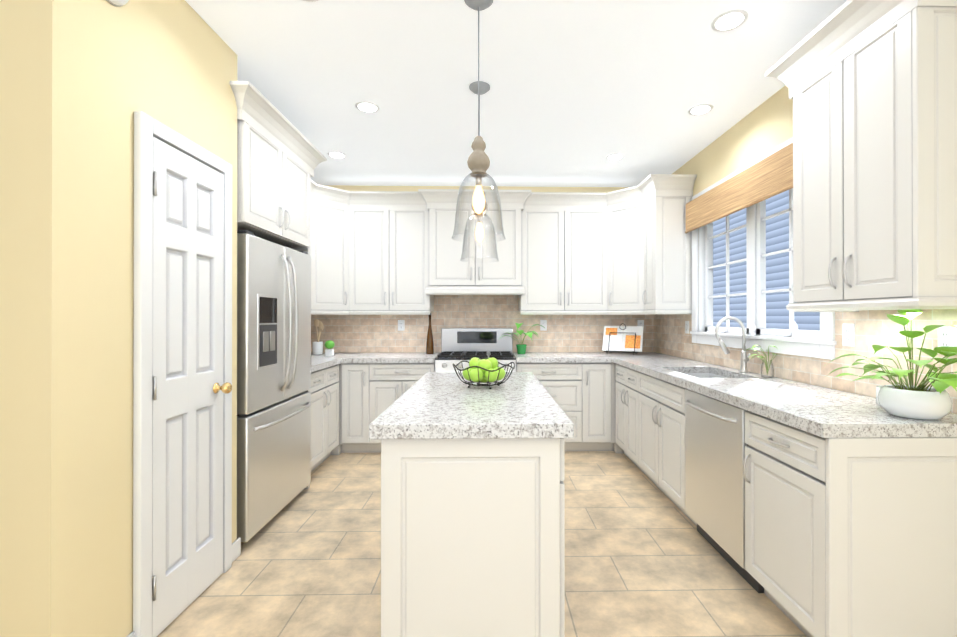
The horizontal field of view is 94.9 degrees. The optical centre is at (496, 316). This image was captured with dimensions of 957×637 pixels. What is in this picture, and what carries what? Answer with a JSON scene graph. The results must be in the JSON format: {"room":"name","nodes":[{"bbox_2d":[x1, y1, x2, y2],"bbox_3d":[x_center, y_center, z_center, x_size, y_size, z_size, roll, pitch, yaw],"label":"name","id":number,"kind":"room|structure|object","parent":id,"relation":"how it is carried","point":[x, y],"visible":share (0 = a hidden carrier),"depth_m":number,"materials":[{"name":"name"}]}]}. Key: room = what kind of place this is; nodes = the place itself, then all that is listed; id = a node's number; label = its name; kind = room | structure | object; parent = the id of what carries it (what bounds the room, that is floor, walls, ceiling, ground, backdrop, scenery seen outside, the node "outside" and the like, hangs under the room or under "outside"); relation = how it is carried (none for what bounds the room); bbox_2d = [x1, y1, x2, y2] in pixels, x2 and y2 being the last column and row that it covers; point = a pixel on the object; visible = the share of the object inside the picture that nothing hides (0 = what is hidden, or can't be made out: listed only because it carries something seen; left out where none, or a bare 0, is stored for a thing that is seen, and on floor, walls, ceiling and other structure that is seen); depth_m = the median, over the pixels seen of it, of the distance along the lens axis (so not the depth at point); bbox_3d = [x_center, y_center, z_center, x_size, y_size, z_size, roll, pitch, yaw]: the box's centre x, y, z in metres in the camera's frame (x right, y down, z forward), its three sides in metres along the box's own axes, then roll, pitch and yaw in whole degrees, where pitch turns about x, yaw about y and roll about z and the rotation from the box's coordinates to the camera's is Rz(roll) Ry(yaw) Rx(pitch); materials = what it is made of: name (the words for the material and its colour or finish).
{"room":"kitchen","nodes":[
{"label":"kitchen","id":0,"kind":"room"},
{"bbox_2d":[0,0,39,636],"bbox_3d":[-2.148,-0.060,3.044,0.150,2.740,3.360,0,0,-1],"label":"wall","id":1,"kind":"structure","parent":0,"point":[19,19],"depth_m":1.38,"materials":[{"name":"paint"}]},
{"bbox_2d":[310,179,317,314],"bbox_3d":[-1.885,-0.634,3.841,0.420,1.228,0.960,0,0,-1],"label":"upper cabinet","id":2,"kind":"object","parent":1,"relation":"attached to","point":[313,186],"depth_m":4.17,"materials":[{"name":"paint"}]},
{"bbox_2d":[36,0,236,636],"bbox_3d":[-1.409,-0.063,1.889,0.002,2.740,1.020,0,0,-1],"label":"wall","id":3,"kind":"structure","parent":0,"point":[82,82],"depth_m":1.54,"materials":[{"name":"paint"}]},
{"bbox_2d":[106,0,128,6],"bbox_3d":[-1.383,-1.208,1.582,0.038,0.148,0.148,0,0,-1],"label":"smoke detector","id":4,"kind":"object","parent":3,"relation":"attached to","point":[118,3],"visible":0.98,"depth_m":1.60,"materials":[{"name":"white plastic"}]},
{"bbox_2d":[127,631,134,636],"bbox_3d":[-1.394,1.259,1.541,0.013,0.095,0.299,0,0,-1],"label":"baseboard","id":5,"kind":"structure","parent":3,"relation":"attached to","point":[132,634],"depth_m":1.68,"materials":[{"name":"paint"}]},
{"bbox_2d":[133,111,231,636],"bbox_3d":[-1.393,0.257,1.994,0.032,2.102,0.604,0,0,-1],"label":"door frame","id":6,"kind":"structure","parent":3,"relation":"attached to","point":[147,128],"depth_m":1.72,"materials":[{"name":"paint"}]},
{"bbox_2d":[152,137,231,636],"bbox_3d":[-1.360,0.289,1.991,0.098,2.022,0.477,0,0,-1],"label":"pantry door","id":7,"kind":"structure","parent":3,"relation":"in","point":[189,388],"depth_m":1.96,"materials":[{"name":"paint"}]},
{"bbox_2d":[311,185,628,352],"bbox_3d":[-0.254,-0.055,4.853,3.970,2.740,0.120,0,0,-1],"label":"wall","id":8,"kind":"structure","parent":0,"point":[345,187],"depth_m":4.80,"materials":[{"name":"paint"}]},
{"bbox_2d":[318,184,633,314],"bbox_3d":[-0.181,-0.632,4.469,3.852,1.228,0.646,0,0,-1],"label":"upper cabinet","id":9,"kind":"object","parent":8,"relation":"attached to","point":[626,251],"depth_m":4.43,"materials":[{"name":"paint"}]},
{"bbox_2d":[311,295,654,351],"bbox_3d":[-0.188,0.071,4.789,3.858,0.633,0.008,0,0,-1],"label":"backsplash","id":10,"kind":"structure","parent":8,"relation":"attached to","point":[349,333],"depth_m":4.78,"materials":[{"name":"beige tile"}]},
{"bbox_2d":[398,320,404,330],"bbox_3d":[-1.038,0.095,4.764,0.072,0.116,0.008,0,0,-1],"label":"electrical outlet plate","id":11,"kind":"object","parent":10,"relation":"attached to","point":[401,323],"depth_m":4.76,"materials":[{"name":"white plastic"}]},
{"bbox_2d":[540,320,546,330],"bbox_3d":[0.512,0.095,4.795,0.072,0.116,0.008,0,0,-1],"label":"electrical outlet plate","id":12,"kind":"object","parent":10,"relation":"attached to","point":[542,322],"depth_m":4.79,"materials":[{"name":"white plastic"}]},
{"bbox_2d":[637,320,643,329],"bbox_3d":[1.582,0.095,4.817,0.072,0.116,0.008,0,0,-1],"label":"electrical outlet plate","id":13,"kind":"object","parent":10,"relation":"attached to","point":[639,322],"depth_m":4.82,"materials":[{"name":"white plastic"}]},
{"bbox_2d":[157,451,806,636],"bbox_3d":[-0.882,1.357,1.552,5.381,0.100,6.451,0,0,-1],"label":"floor","id":14,"kind":"structure","parent":0,"point":[644,557],"depth_m":2.25,"materials":[{"name":"tile"}]},
{"bbox_2d":[237,230,310,541],"bbox_3d":[-1.690,0.402,2.877,0.730,1.775,0.880,0,0,-1],"label":"fridge","id":15,"kind":"object","parent":14,"relation":"on","point":[273,379],"visible":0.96,"depth_m":2.70,"materials":[{"name":"silver metal"}]},
{"bbox_2d":[230,81,326,488],"bbox_3d":[-1.702,0.030,2.887,0.745,2.560,1.138,0,0,-1],"label":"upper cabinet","id":16,"kind":"object","parent":14,"relation":"on","point":[280,157],"visible":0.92,"depth_m":2.72,"materials":[{"name":"paint"}]},
{"bbox_2d":[310,367,329,471],"bbox_3d":[-1.776,0.874,3.560,0.625,0.876,0.400,0,0,-1],"label":"base cabinet","id":17,"kind":"object","parent":14,"relation":"on","point":[324,391],"depth_m":3.66,"materials":[{"name":"paint"}]},
{"bbox_2d":[311,356,346,371],"bbox_3d":[-1.757,0.411,3.737,0.660,0.048,0.740,0,0,-1],"label":"countertop","id":18,"kind":"structure","parent":17,"relation":"on","point":[317,362],"depth_m":3.87,"materials":[{"name":"stone"}]},
{"bbox_2d":[330,364,340,455],"bbox_3d":[-1.784,0.875,3.955,0.625,0.876,0.390,0,0,-1],"label":"base cabinet","id":19,"kind":"object","parent":14,"relation":"on","point":[335,449],"depth_m":3.99,"materials":[{"name":"paint"}]},
{"bbox_2d":[311,352,440,362],"bbox_3d":[-1.347,0.413,4.439,1.508,0.048,0.640,0,0,-1],"label":"countertop","id":20,"kind":"structure","parent":19,"relation":"on","point":[364,357],"depth_m":4.16,"materials":[{"name":"stone"}]},
{"bbox_2d":[312,319,323,354],"bbox_3d":[-1.828,0.206,4.490,0.108,0.365,0.100,0,0,-1],"label":"utensil crock","id":21,"kind":"object","parent":20,"relation":"on","point":[317,347],"visible":1,"depth_m":4.47,"materials":[{"name":"white ceramic"}]},
{"bbox_2d":[325,340,334,356],"bbox_3d":[-1.628,0.309,4.274,0.092,0.157,0.092,0,0,-1],"label":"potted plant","id":22,"kind":"object","parent":20,"relation":"on","point":[329,345],"visible":0.98,"depth_m":4.24,"materials":[{"name":"white ceramic"}]},
{"bbox_2d":[426,313,433,353],"bbox_3d":[-0.693,0.173,4.553,0.082,0.430,0.082,0,0,-1],"label":"bottle","id":23,"kind":"object","parent":20,"relation":"on","point":[429,346],"visible":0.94,"depth_m":4.53,"materials":[{"name":"brown glass"}]},
{"bbox_2d":[339,363,370,452],"bbox_3d":[-1.357,0.876,4.451,0.290,0.876,0.625,0,0,-1],"label":"base cabinet","id":24,"kind":"object","parent":14,"relation":"on","point":[354,378],"depth_m":4.14,"materials":[{"name":"paint"}]},
{"bbox_2d":[371,363,434,452],"bbox_3d":[-0.902,0.876,4.460,0.620,0.876,0.625,0,0,-1],"label":"base cabinet","id":25,"kind":"object","parent":14,"relation":"on","point":[389,381],"depth_m":4.15,"materials":[{"name":"paint"}]},
{"bbox_2d":[381,438,564,636],"bbox_3d":[-0.081,0.871,2.255,0.691,0.875,1.377,0,0,-1],"label":"kitchen island","id":26,"kind":"object","parent":14,"relation":"on","point":[472,537],"visible":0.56,"depth_m":1.57,"materials":[{"name":"paint"}]},
{"bbox_2d":[369,372,573,438],"bbox_3d":[-0.102,0.405,2.267,0.720,0.053,1.455,0,0,-1],"label":"island countertop","id":27,"kind":"structure","parent":26,"relation":"on","point":[447,405],"depth_m":1.72,"materials":[{"name":"stone"}]},
{"bbox_2d":[453,357,514,388],"bbox_3d":[-0.069,0.297,2.365,0.336,0.162,0.336,0,0,-1],"label":"fruit bowl","id":28,"kind":"object","parent":27,"relation":"on","point":[487,371],"visible":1,"depth_m":2.30,"materials":[{"name":"black metal"}]},
{"bbox_2d":[435,328,515,371],"bbox_3d":[-0.205,0.704,4.412,0.762,1.160,0.710,0,0,-1],"label":"range","id":29,"kind":"object","parent":14,"relation":"on","point":[458,345],"visible":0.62,"depth_m":4.69,"materials":[{"name":"silver metal"}]},
{"bbox_2d":[516,363,582,450],"bbox_3d":[0.493,0.876,4.488,0.630,0.876,0.625,0,0,-1],"label":"base cabinet","id":30,"kind":"object","parent":14,"relation":"on","point":[563,381],"depth_m":4.18,"materials":[{"name":"paint"}]},
{"bbox_2d":[513,352,610,362],"bbox_3d":[0.630,0.413,4.477,0.898,0.048,0.645,0,0,-1],"label":"countertop","id":31,"kind":"structure","parent":30,"relation":"on","point":[530,357],"depth_m":4.17,"materials":[{"name":"stone"}]},
{"bbox_2d":[498,323,548,353],"bbox_3d":[0.278,0.225,4.473,0.568,0.326,0.421,0,0,-1],"label":"potted plant","id":32,"kind":"object","parent":31,"relation":"on","point":[521,348],"visible":1,"depth_m":4.52,"materials":[{"name":"green plant"}]},
{"bbox_2d":[583,362,615,450],"bbox_3d":[0.973,0.876,4.498,0.330,0.876,0.625,0,0,-1],"label":"base cabinet","id":33,"kind":"object","parent":14,"relation":"on","point":[583,395],"depth_m":4.19,"materials":[{"name":"paint"}]},
{"bbox_2d":[614,364,685,466],"bbox_3d":[1.444,0.875,3.875,0.625,0.876,0.680,0,0,-1],"label":"base cabinet","id":34,"kind":"object","parent":14,"relation":"on","point":[633,388],"depth_m":3.65,"materials":[{"name":"paint"}]},
{"bbox_2d":[607,352,956,437],"bbox_3d":[1.445,0.512,3.188,0.640,0.252,3.255,0,0,-1],"label":"countertop","id":35,"kind":"structure","parent":34,"relation":"on","point":[823,412],"depth_m":2.03,"materials":[{"name":"stone"}]},
{"bbox_2d":[602,323,643,354],"bbox_3d":[1.281,0.228,4.497,0.400,0.314,0.219,0,0,27],"label":"cookbook stand","id":36,"kind":"object","parent":35,"relation":"on","point":[631,337],"visible":1,"depth_m":4.53,"materials":[{"name":"black metal"}]},
{"bbox_2d":[715,316,749,372],"bbox_3d":[1.623,0.191,2.992,0.229,0.386,0.131,0,0,-1],"label":"faucet","id":37,"kind":"object","parent":35,"relation":"on","point":[744,361],"visible":1,"depth_m":3.02,"materials":[{"name":"silver metal"}]},
{"bbox_2d":[747,345,777,377],"bbox_3d":[1.701,0.282,2.793,0.246,0.204,0.191,0,0,-1],"label":"vase","id":38,"kind":"object","parent":35,"relation":"on","point":[765,363],"visible":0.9,"depth_m":2.76,"materials":[{"name":"clear glass"}]},
{"bbox_2d":[876,386,882,405],"bbox_3d":[1.681,0.343,1.880,0.084,0.078,0.084,0,0,-1],"label":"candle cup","id":39,"kind":"object","parent":35,"relation":"on","point":[877,392],"visible":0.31,"depth_m":1.89,"materials":[{"name":"white ceramic"}]},
{"bbox_2d":[824,309,956,419],"bbox_3d":[1.558,0.174,1.681,0.426,0.414,0.556,0,0,-1],"label":"potted plant","id":40,"kind":"object","parent":35,"relation":"on","point":[922,401],"visible":1,"depth_m":1.64,"materials":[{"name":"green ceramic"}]},
{"bbox_2d":[638,404,696,525],"bbox_3d":[1.459,1.011,3.114,0.625,0.600,0.840,0,0,-1],"label":"base cabinet","id":41,"kind":"object","parent":14,"relation":"on","point":[661,427],"depth_m":3.01,"materials":[{"name":"paint"}]},
{"bbox_2d":[685,389,763,592],"bbox_3d":[1.432,0.872,2.384,0.658,0.873,0.612,0,0,-1],"label":"dishwasher","id":42,"kind":"object","parent":14,"relation":"on","point":[715,444],"visible":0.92,"depth_m":2.30,"materials":[{"name":"silver metal"}]},
{"bbox_2d":[743,411,956,636],"bbox_3d":[1.485,0.870,1.817,0.625,0.876,0.517,0,0,-1],"label":"base cabinet","id":43,"kind":"object","parent":14,"relation":"on","point":[850,537],"depth_m":1.56,"materials":[{"name":"paint"}]},
{"bbox_2d":[185,0,846,186],"bbox_3d":[-0.882,-1.483,1.559,5.381,0.100,6.451,0,0,-1],"label":"ceiling","id":44,"kind":"structure","parent":0,"point":[577,93],"depth_m":2.62,"materials":[{"name":"white paint"}]},
{"bbox_2d":[327,152,345,158],"bbox_3d":[-1.409,-1.421,3.873,0.159,0.011,0.159,0,0,-7],"label":"recessed light","id":45,"kind":"object","parent":44,"relation":"in","point":[339,155],"depth_m":3.85,"materials":[{"name":"paint"}]},
{"bbox_2d":[355,101,379,112],"bbox_3d":[-0.882,-1.424,2.993,0.159,0.011,0.159,0,0,-7],"label":"recessed light","id":46,"kind":"object","parent":44,"relation":"in","point":[368,107],"depth_m":2.97,"materials":[{"name":"paint"}]},
{"bbox_2d":[452,0,505,242],"bbox_3d":[-0.081,-0.891,1.968,0.242,1.081,0.242,0,0,-1],"label":"pendant light","id":47,"kind":"object","parent":44,"relation":"hanging from","point":[478,162],"visible":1,"depth_m":1.95,"materials":[{"name":"grey"}]},
{"bbox_2d":[460,81,498,261],"bbox_3d":[-0.106,-0.889,2.728,0.242,1.081,0.242,0,0,-1],"label":"pendant light","id":48,"kind":"object","parent":44,"relation":"hanging from","point":[484,87],"visible":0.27,"depth_m":2.71,"materials":[{"name":"grey"}]},
{"bbox_2d":[688,104,712,114],"bbox_3d":[1.408,-1.424,3.029,0.159,0.011,0.159,0,0,-7],"label":"recessed light","id":49,"kind":"object","parent":44,"relation":"in","point":[701,109],"depth_m":3.01,"materials":[{"name":"paint"}]},
{"bbox_2d":[711,9,747,31],"bbox_3d":[1.126,-1.426,2.124,0.159,0.011,0.159,0,0,-7],"label":"recessed light","id":50,"kind":"object","parent":44,"relation":"in","point":[730,20],"depth_m":2.11,"materials":[{"name":"paint"}]},
{"bbox_2d":[656,85,954,413],"bbox_3d":[1.867,-0.063,1.610,0.120,2.740,6.690,0,0,-1],"label":"wall","id":51,"kind":"structure","parent":0,"point":[769,125],"depth_m":3.13,"materials":[{"name":"paint"}]},
{"bbox_2d":[634,174,696,314],"bbox_3d":[1.536,-0.633,4.117,0.432,1.228,0.545,0,0,-1],"label":"upper cabinet","id":52,"kind":"object","parent":51,"relation":"attached to","point":[662,246],"depth_m":3.93,"materials":[{"name":"paint"}]},
{"bbox_2d":[690,137,836,359],"bbox_3d":[1.819,-0.419,3.115,0.154,1.300,1.620,0,0,-1],"label":"window","id":53,"kind":"structure","parent":51,"relation":"in","point":[755,226],"depth_m":3.08,"materials":[{"name":"paint"}]},
{"bbox_2d":[685,143,792,232],"bbox_3d":[1.720,-0.874,3.114,0.061,0.262,1.580,0,0,-1],"label":"window blind","id":54,"kind":"object","parent":53,"relation":"attached to","point":[767,177],"visible":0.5,"depth_m":3.00,"materials":[{"name":"brown wood"}]},
{"bbox_2d":[751,321,798,337],"bbox_3d":[1.763,0.079,2.800,0.048,0.100,0.443,0,0,-1],"label":"figurine","id":55,"kind":"object","parent":53,"relation":"on","point":[794,327],"visible":0.98,"depth_m":2.60,"materials":[{"name":"white ceramic"}]},
{"bbox_2d":[655,309,956,413],"bbox_3d":[1.770,0.161,3.188,0.008,0.445,3.240,0,0,-1],"label":"backsplash","id":56,"kind":"structure","parent":51,"relation":"attached to","point":[665,334],"depth_m":2.23,"materials":[{"name":"beige tile"}]},
{"bbox_2d":[685,321,688,333],"bbox_3d":[1.746,0.097,4.023,0.008,0.116,0.072,0,0,-1],"label":"electrical outlet plate","id":57,"kind":"object","parent":56,"relation":"attached to","point":[686,322],"depth_m":4.01,"materials":[{"name":"white plastic"}]},
{"bbox_2d":[842,323,854,346],"bbox_3d":[1.782,0.093,2.223,0.008,0.116,0.072,0,0,-1],"label":"electrical outlet plate","id":58,"kind":"object","parent":56,"relation":"attached to","point":[848,330],"depth_m":2.22,"materials":[{"name":"white plastic"}]},
{"bbox_2d":[938,325,956,353],"bbox_3d":[1.792,0.092,1.723,0.008,0.116,0.115,0,0,-1],"label":"electrical outlet plate","id":59,"kind":"object","parent":56,"relation":"attached to","point":[947,335],"depth_m":1.74,"materials":[{"name":"white plastic"}]},
{"bbox_2d":[765,0,956,311],"bbox_3d":[1.592,-0.639,1.856,0.411,1.228,0.800,0,0,-1],"label":"upper cabinet","id":60,"kind":"object","parent":51,"relation":"attached to","point":[871,85],"visible":1,"depth_m":1.70,"materials":[{"name":"paint"}]},
{"label":"outside","id":61,"kind":"structure","parent":0,"visible":0},
{"bbox_2d":[713,190,819,330],"bbox_3d":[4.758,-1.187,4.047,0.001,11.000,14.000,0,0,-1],"label":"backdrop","id":62,"kind":"structure","parent":61,"point":[777,267],"depth_m":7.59,"materials":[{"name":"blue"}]}
]}

